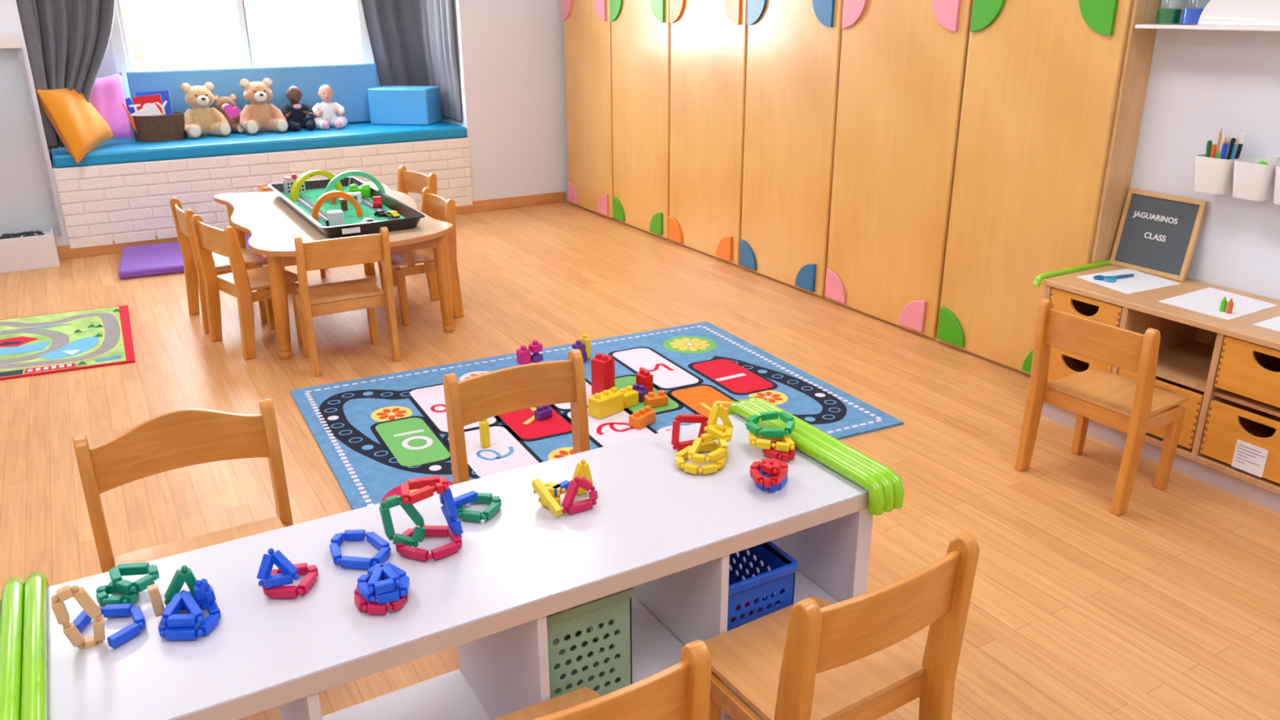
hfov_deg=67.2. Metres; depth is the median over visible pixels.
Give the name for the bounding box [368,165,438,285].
child chair
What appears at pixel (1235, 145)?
pencil
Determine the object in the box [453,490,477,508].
stick
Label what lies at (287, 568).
link shape
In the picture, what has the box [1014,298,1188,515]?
child chair
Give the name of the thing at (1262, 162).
toy leaf
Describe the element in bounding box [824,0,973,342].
door
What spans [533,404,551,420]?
brick
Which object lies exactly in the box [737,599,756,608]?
ball
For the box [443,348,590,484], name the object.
child chair
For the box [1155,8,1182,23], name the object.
paint jar
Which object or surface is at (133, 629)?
link shape
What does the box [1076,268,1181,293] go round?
paper sheet
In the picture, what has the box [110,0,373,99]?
window
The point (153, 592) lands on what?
stick
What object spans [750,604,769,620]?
ball
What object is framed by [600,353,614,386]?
brick
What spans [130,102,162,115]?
book
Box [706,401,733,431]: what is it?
link shape
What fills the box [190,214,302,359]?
child chair
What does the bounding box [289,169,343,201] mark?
arch
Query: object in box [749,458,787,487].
link shape
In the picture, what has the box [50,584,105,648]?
link shape
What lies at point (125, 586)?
link shape
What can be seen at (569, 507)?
link shape
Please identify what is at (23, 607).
edging
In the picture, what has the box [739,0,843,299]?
door
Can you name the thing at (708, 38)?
wardrobe
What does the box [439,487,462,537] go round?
link shape
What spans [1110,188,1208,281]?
letter board
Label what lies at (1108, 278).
scissors
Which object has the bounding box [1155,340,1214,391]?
shelf
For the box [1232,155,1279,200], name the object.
wall pot
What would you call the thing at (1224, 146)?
marker pen
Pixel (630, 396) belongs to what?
brick
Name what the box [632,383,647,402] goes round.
brick
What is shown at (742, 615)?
ball
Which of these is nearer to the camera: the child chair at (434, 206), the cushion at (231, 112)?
the child chair at (434, 206)
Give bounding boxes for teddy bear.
[180,81,231,138]
[213,93,245,133]
[240,78,288,134]
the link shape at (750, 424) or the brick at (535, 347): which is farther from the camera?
the brick at (535, 347)
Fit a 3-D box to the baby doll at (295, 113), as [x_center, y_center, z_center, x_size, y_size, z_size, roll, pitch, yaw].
[-2.461,-1.811,6.923,0.248,0.302,0.244,-13,24,-31]
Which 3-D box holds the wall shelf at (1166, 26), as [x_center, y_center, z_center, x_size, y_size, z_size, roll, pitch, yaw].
[2.086,-1.038,3.019,0.164,0.013,1.050,-12,23,-28]
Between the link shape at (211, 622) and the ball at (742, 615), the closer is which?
the link shape at (211, 622)
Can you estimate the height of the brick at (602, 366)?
0.171 m
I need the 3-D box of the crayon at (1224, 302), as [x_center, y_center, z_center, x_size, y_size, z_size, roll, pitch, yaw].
[1.927,-0.185,3.176,0.018,0.050,0.018,-15,25,-34]
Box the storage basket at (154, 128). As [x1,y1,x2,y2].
[132,111,187,142]
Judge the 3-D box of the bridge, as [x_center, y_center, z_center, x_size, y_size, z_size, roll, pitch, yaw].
[-1.525,-0.841,4.998,0.150,0.050,0.040,-7,21,-17]
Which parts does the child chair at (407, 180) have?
leg, leg, leg, backrest, leg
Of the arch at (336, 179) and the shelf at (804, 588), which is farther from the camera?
the arch at (336, 179)
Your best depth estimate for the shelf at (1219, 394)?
3.05 m
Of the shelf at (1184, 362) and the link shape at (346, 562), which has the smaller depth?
the link shape at (346, 562)
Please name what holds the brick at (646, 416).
on the rug at (378, 433)
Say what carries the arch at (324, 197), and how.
on the tray
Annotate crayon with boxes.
[1219,296,1227,311]
[1225,297,1234,313]
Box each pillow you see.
[35,88,114,163]
[89,72,133,139]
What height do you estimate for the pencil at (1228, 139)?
0.183 m
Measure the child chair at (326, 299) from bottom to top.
0.604 m
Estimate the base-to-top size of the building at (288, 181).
0.106 m
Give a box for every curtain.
[16,0,115,149]
[360,0,462,121]
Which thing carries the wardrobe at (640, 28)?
on the floor
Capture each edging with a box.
[0,571,49,719]
[727,396,904,515]
[1033,259,1111,286]
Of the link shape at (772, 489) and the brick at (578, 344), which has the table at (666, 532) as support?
the link shape at (772, 489)
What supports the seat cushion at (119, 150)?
on the window bench
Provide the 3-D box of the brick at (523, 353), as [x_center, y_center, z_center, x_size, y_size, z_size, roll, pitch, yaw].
[-0.497,-0.023,4.112,0.050,0.078,0.042,-14,25,-33]
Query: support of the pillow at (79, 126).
on the seat cushion at (119, 150)
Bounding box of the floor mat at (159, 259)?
[118,235,267,279]
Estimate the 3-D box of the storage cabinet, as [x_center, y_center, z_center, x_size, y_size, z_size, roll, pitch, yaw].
[2.038,0.107,3.226,0.465,0.529,1.350,-12,23,-28]
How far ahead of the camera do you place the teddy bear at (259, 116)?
6.78 m
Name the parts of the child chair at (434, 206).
leg, rail, leg, seat, rail, leg, backrest, leg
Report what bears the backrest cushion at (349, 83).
on the seat cushion at (119, 150)
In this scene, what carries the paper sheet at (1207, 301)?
on the storage cabinet
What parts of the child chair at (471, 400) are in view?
leg, backrest, leg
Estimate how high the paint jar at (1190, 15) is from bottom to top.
0.137 m
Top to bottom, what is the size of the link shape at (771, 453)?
0.017 m
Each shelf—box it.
[590,595,684,684]
[729,549,839,604]
[1134,23,1279,31]
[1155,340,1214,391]
[1213,389,1279,417]
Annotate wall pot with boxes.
[1193,150,1247,194]
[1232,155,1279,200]
[1273,164,1279,204]
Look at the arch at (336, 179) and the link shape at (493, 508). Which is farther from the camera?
the arch at (336, 179)
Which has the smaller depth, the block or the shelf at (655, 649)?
the shelf at (655, 649)
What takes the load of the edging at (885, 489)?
attached to the table at (666, 532)
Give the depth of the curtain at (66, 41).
5.92 m
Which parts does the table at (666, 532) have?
panel, panel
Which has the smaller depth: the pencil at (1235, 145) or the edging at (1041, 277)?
the pencil at (1235, 145)
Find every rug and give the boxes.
[0,305,135,380]
[289,321,903,510]
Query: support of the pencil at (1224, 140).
in the wall pot at (1212, 175)
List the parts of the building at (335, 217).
building door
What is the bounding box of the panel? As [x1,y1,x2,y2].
[0,32,61,273]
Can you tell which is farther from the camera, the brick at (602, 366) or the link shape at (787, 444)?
the brick at (602, 366)
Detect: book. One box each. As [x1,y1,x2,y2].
[122,102,137,133]
[124,97,134,114]
[128,93,167,115]
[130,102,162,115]
[135,90,173,115]
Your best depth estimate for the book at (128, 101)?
6.39 m
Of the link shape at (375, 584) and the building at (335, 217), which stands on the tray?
the building at (335, 217)
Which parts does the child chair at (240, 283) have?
leg, backrest, rail, leg, seat, leg, rail, leg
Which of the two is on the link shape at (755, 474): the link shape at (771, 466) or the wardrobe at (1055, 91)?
the link shape at (771, 466)
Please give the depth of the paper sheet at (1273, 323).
3.05 m
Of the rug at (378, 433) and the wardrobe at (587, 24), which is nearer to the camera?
the rug at (378, 433)
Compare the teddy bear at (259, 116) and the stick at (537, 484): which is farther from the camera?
the teddy bear at (259, 116)
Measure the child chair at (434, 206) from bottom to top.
0.604 m
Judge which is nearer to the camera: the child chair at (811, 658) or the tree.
the child chair at (811, 658)
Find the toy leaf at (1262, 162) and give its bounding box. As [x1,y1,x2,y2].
[1257,160,1267,164]
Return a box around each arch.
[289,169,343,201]
[311,190,363,220]
[324,170,385,202]
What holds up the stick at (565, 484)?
on the link shape at (549, 486)
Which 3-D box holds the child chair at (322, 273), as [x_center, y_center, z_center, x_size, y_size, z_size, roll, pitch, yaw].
[-2.007,-0.745,5.582,0.329,0.520,0.304,-7,21,-17]
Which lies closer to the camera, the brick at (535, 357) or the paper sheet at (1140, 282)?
the paper sheet at (1140, 282)
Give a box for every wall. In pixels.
[0,0,568,246]
[1129,0,1279,300]
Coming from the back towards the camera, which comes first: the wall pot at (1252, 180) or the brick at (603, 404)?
the brick at (603, 404)
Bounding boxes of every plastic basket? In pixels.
[546,586,634,698]
[727,541,798,631]
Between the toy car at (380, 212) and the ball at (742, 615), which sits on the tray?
the toy car at (380, 212)
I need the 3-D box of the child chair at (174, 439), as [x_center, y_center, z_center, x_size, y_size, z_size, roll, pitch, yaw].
[-0.994,0.456,2.205,0.423,0.615,0.354,-12,23,-28]
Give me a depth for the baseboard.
7.32 m
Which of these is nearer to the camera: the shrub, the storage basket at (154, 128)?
the storage basket at (154, 128)
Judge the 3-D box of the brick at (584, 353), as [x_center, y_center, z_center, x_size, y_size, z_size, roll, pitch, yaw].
[-0.270,-0.023,4.241,0.060,0.061,0.050,-18,27,-39]
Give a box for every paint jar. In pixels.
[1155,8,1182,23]
[1181,8,1204,23]
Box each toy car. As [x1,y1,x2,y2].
[359,217,377,222]
[373,195,382,208]
[373,209,385,217]
[385,210,399,217]
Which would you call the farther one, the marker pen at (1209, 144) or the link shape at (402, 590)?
the marker pen at (1209, 144)
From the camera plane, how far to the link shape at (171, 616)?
1.57 m
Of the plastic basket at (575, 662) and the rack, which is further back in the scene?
the rack
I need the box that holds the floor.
[0,201,1279,719]
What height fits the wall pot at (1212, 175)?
0.135 m
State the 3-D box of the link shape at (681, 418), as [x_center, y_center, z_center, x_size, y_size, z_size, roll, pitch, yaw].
[0.117,0.163,2.221,0.104,0.079,0.034,-8,22,-21]
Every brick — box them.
[479,418,490,448]
[515,345,530,364]
[528,339,542,352]
[530,351,542,362]
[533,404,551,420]
[571,339,585,349]
[579,333,591,359]
[579,349,586,361]
[587,386,624,419]
[591,352,613,395]
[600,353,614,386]
[617,385,638,408]
[628,405,655,429]
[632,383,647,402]
[635,368,653,395]
[644,390,668,408]
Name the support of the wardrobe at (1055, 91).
on the floor
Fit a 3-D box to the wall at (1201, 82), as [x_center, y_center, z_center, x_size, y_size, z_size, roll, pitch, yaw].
[1.760,-1.268,3.811,0.100,2.700,8.700,-12,23,-28]
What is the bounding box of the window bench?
[51,137,472,248]
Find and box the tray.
[266,176,425,238]
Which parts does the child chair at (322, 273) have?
leg, backrest, leg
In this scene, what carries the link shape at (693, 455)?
on the link shape at (708, 468)
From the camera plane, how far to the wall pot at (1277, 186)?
3.14 m
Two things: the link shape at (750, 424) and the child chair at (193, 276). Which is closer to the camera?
the link shape at (750, 424)
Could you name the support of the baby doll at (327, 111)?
on the seat cushion at (119, 150)
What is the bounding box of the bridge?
[331,191,361,204]
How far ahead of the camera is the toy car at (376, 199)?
4.86 m
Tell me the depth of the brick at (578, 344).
4.21 m
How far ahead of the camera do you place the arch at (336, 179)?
5.02 m
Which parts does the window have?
sash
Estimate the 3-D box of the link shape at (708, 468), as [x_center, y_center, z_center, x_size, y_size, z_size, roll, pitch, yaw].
[0.144,0.219,2.156,0.140,0.017,0.120,-12,23,-28]
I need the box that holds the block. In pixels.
[367,85,441,125]
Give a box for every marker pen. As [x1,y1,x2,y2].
[1205,140,1212,157]
[1209,144,1216,158]
[1220,143,1227,159]
[1226,137,1235,159]
[1234,133,1246,159]
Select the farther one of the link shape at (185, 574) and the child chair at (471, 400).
the child chair at (471, 400)
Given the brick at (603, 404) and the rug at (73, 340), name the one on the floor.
the rug at (73, 340)
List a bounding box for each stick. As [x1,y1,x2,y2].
[72,609,91,632]
[146,583,164,617]
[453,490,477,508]
[531,478,562,516]
[552,480,569,496]
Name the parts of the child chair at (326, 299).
rail, leg, leg, seat, backrest, rail, leg, leg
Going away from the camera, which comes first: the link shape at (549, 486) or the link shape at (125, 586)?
the link shape at (125, 586)
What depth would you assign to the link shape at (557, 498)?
1.97 m
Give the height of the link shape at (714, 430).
0.032 m
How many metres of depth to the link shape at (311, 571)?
1.68 m
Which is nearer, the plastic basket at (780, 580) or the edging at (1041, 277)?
the plastic basket at (780, 580)
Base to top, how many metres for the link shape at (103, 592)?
0.017 m
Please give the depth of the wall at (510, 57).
7.11 m
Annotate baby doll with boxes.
[280,85,315,131]
[311,84,347,129]
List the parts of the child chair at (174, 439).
leg, backrest, seat, leg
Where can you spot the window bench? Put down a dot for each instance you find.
(100, 205)
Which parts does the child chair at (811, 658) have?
leg, rail, leg, seat, rail, backrest, leg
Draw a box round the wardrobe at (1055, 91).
[937,0,1161,376]
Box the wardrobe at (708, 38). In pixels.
[668,0,747,267]
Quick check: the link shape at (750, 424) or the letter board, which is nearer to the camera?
the link shape at (750, 424)
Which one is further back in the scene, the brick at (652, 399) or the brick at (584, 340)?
the brick at (584, 340)
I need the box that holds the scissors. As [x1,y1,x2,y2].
[1093,273,1133,282]
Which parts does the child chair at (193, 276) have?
backrest, leg, leg, rail, seat, leg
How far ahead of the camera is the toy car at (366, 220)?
4.50 m
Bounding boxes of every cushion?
[51,120,466,168]
[126,62,377,123]
[223,104,240,119]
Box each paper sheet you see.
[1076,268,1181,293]
[1158,287,1277,319]
[1252,315,1279,331]
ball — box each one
[731,609,751,627]
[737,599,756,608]
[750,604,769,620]
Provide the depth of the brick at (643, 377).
3.86 m
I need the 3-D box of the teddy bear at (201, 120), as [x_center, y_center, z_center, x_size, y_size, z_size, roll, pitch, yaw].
[-3.003,-1.716,6.609,0.309,0.360,0.264,-15,25,-34]
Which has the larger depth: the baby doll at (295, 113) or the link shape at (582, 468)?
the baby doll at (295, 113)
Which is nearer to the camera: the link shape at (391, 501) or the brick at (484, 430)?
the link shape at (391, 501)
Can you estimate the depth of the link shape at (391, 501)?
1.80 m
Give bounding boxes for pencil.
[1214,128,1222,158]
[1215,146,1219,158]
[1219,136,1226,158]
[1224,135,1229,159]
[1230,137,1238,159]
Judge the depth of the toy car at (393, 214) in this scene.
4.65 m
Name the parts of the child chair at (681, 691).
seat, backrest, leg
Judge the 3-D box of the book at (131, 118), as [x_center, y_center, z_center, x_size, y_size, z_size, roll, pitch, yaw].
[-3.362,-1.578,6.373,0.125,0.244,0.017,-11,23,-27]
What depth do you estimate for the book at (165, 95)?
6.52 m
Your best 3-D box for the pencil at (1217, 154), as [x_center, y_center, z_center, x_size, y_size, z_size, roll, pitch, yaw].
[1.991,-0.665,3.333,0.011,0.148,0.010,-13,24,-28]
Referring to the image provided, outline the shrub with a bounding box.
[120,0,176,71]
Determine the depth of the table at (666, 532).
1.81 m
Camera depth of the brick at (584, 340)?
4.25 m
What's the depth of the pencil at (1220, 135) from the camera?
3.32 m
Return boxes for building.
[282,173,306,194]
[324,209,344,226]
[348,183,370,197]
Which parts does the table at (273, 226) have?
leg, leg, leg, leg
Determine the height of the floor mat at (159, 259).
0.050 m
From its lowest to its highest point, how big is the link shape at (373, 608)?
0.017 m
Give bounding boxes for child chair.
[71,399,293,573]
[169,197,267,333]
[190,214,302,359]
[257,184,325,277]
[293,226,400,376]
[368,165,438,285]
[377,186,463,324]
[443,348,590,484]
[492,639,711,719]
[703,533,980,719]
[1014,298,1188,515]
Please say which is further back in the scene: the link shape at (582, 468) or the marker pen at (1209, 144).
the marker pen at (1209, 144)
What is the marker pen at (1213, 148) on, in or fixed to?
in the wall pot at (1212, 175)
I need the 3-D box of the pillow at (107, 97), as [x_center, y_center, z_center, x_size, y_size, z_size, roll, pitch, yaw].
[-3.469,-1.650,6.287,0.177,0.420,0.309,13,24,31]
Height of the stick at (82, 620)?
0.017 m
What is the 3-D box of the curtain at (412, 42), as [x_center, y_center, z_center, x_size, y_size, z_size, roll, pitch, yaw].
[-1.641,-2.641,7.189,0.844,1.618,0.382,9,22,23]
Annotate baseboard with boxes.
[57,191,565,259]
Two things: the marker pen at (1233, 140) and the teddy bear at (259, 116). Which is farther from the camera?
the teddy bear at (259, 116)
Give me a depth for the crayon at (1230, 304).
3.15 m
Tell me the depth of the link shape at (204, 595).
1.61 m
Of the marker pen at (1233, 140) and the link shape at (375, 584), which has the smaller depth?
the link shape at (375, 584)
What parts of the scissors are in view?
handle, handle, blade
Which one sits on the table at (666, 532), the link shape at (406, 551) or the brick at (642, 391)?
the link shape at (406, 551)
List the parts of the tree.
post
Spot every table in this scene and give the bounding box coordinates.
[0,413,873,719]
[213,182,455,359]
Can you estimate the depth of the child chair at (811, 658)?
1.73 m
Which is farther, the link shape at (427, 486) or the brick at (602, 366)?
the brick at (602, 366)
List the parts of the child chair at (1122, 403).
leg, leg, rail, backrest, seat, leg, rail, leg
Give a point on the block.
(388, 104)
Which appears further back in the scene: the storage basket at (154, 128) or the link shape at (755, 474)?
the storage basket at (154, 128)
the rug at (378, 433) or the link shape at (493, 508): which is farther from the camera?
the rug at (378, 433)
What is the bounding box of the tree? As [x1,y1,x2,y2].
[338,198,347,210]
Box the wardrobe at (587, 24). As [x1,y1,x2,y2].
[561,0,616,220]
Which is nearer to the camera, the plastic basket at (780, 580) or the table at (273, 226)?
the plastic basket at (780, 580)
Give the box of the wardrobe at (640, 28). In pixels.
[609,0,671,241]
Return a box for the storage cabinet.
[1026,264,1279,513]
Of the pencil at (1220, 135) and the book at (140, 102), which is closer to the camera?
the pencil at (1220, 135)
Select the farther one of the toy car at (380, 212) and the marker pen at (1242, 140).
the toy car at (380, 212)
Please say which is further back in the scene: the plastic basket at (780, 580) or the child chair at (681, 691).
the plastic basket at (780, 580)
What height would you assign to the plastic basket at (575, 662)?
0.258 m
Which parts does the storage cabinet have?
panel, drawer, drawer, drawer, drawer, drawer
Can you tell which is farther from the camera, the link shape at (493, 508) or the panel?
the panel
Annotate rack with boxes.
[1197,0,1279,26]
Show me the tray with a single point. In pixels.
(409, 218)
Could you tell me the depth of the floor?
3.30 m
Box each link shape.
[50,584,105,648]
[95,581,138,605]
[99,603,146,648]
[108,562,159,594]
[158,600,221,639]
[161,590,203,627]
[164,564,196,605]
[193,577,216,608]
[256,547,299,588]
[262,562,318,598]
[328,528,391,569]
[354,577,408,614]
[356,562,409,604]
[367,563,400,595]
[378,494,426,547]
[395,525,462,561]
[400,475,448,504]
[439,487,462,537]
[456,492,501,522]
[533,481,566,496]
[537,496,560,506]
[561,475,597,515]
[571,458,593,494]
[671,413,708,451]
[675,441,728,474]
[688,431,727,463]
[703,424,732,441]
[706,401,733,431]
[745,410,795,437]
[748,430,794,452]
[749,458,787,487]
[753,467,787,492]
[760,457,781,475]
[762,440,795,462]
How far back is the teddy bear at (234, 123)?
6.77 m

